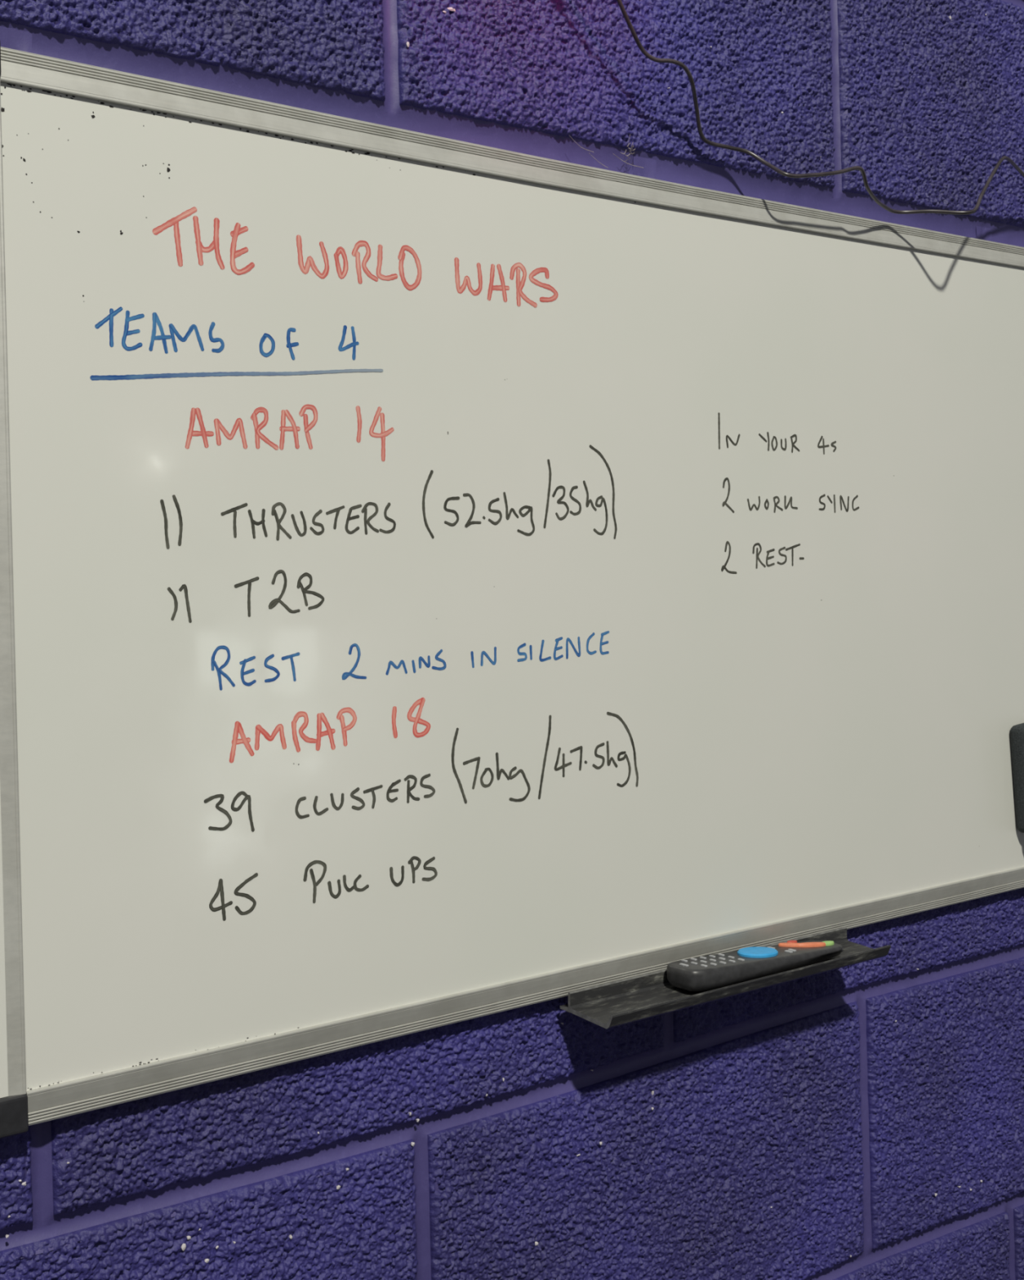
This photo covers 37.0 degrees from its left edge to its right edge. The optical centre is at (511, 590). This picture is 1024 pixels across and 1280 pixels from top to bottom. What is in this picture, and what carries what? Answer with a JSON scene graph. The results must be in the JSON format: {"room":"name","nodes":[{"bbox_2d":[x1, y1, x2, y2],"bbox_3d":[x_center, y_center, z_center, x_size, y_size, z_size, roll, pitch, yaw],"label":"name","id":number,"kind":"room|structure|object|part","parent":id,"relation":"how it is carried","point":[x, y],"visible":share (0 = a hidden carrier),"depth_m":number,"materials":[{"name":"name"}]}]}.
{"room":"gym","nodes":[
{"label":"gym","id":0,"kind":"room"},
{"bbox_2d":[0,0,1023,1279],"bbox_3d":[0.205,-0.302,1.304,6.000,4.000,0.124,-2,0,-38],"label":"wall","id":1,"kind":"structure","parent":0,"point":[864,1120],"depth_m":1.13,"materials":[{"name":"purple paint"}]},
{"bbox_2d":[0,43,1023,1138],"bbox_3d":[0.182,-0.015,1.197,1.200,0.599,0.017,-2,0,-38],"label":"whiteboard","id":2,"kind":"object","parent":1,"relation":"attached to","point":[443,581],"visible":1,"depth_m":1.01,"materials":[{"name":"plastic"}]},
{"bbox_3d":[-0.285,-0.003,0.837,0.019,0.557,0.016,-2,0,-38],"label":"frame rail","id":3,"kind":"part","parent":2,"relation":"part of","materials":[{"name":"metal"}]},
{"bbox_3d":[0.175,-0.301,1.197,1.160,0.025,0.016,-2,0,-38],"label":"frame rail","id":4,"kind":"part","parent":2,"relation":"part of","materials":[{"name":"metal"}]},
{"bbox_3d":[0.189,0.273,1.198,1.160,0.021,0.016,-2,0,-38],"label":"frame rail","id":5,"kind":"part","parent":2,"relation":"part of","materials":[{"name":"metal"}]},
{"bbox_2d":[568,134,643,168],"bbox_3d":[0.069,-0.324,1.122,0.071,0.029,0.013,-2,0,-38],"label":"cobweb","id":6,"kind":"object","parent":2,"relation":"attached to","point":[629,135],"visible":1,"depth_m":1.13},
{"bbox_2d":[560,926,890,1028],"bbox_3d":[0.167,0.287,1.146,0.294,0.017,0.056,-2,0,-38],"label":"tray","id":7,"kind":"object","parent":2,"relation":"attached to","point":[642,997],"visible":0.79,"depth_m":1.10,"materials":[{"name":"black plastic"}]},
{"bbox_2d":[666,940,843,991],"bbox_3d":[0.187,0.279,1.157,0.170,0.018,0.040,-2,0,-38],"label":"remote control","id":8,"kind":"object","parent":7,"relation":"in","point":[701,973],"visible":1,"depth_m":1.13,"materials":[{"name":"black plastic"}]},
{"bbox_2d":[1009,722,1023,832],"bbox_3d":[0.489,0.170,1.405,0.065,0.103,0.031,-2,0,-38],"label":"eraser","id":9,"kind":"object","parent":2,"relation":"attached to","point":[1016,731],"visible":1,"depth_m":1.39,"materials":[{"name":"plastic"}]},
{"bbox_2d":[616,0,1023,214],"bbox_3d":[0.328,-0.437,1.279,0.807,0.245,0.062,-2,0,-38],"label":"cable","id":10,"kind":"object","parent":1,"relation":"attached to","point":[642,49],"visible":1,"depth_m":1.19,"materials":[{"name":"black plastic"}]}
]}

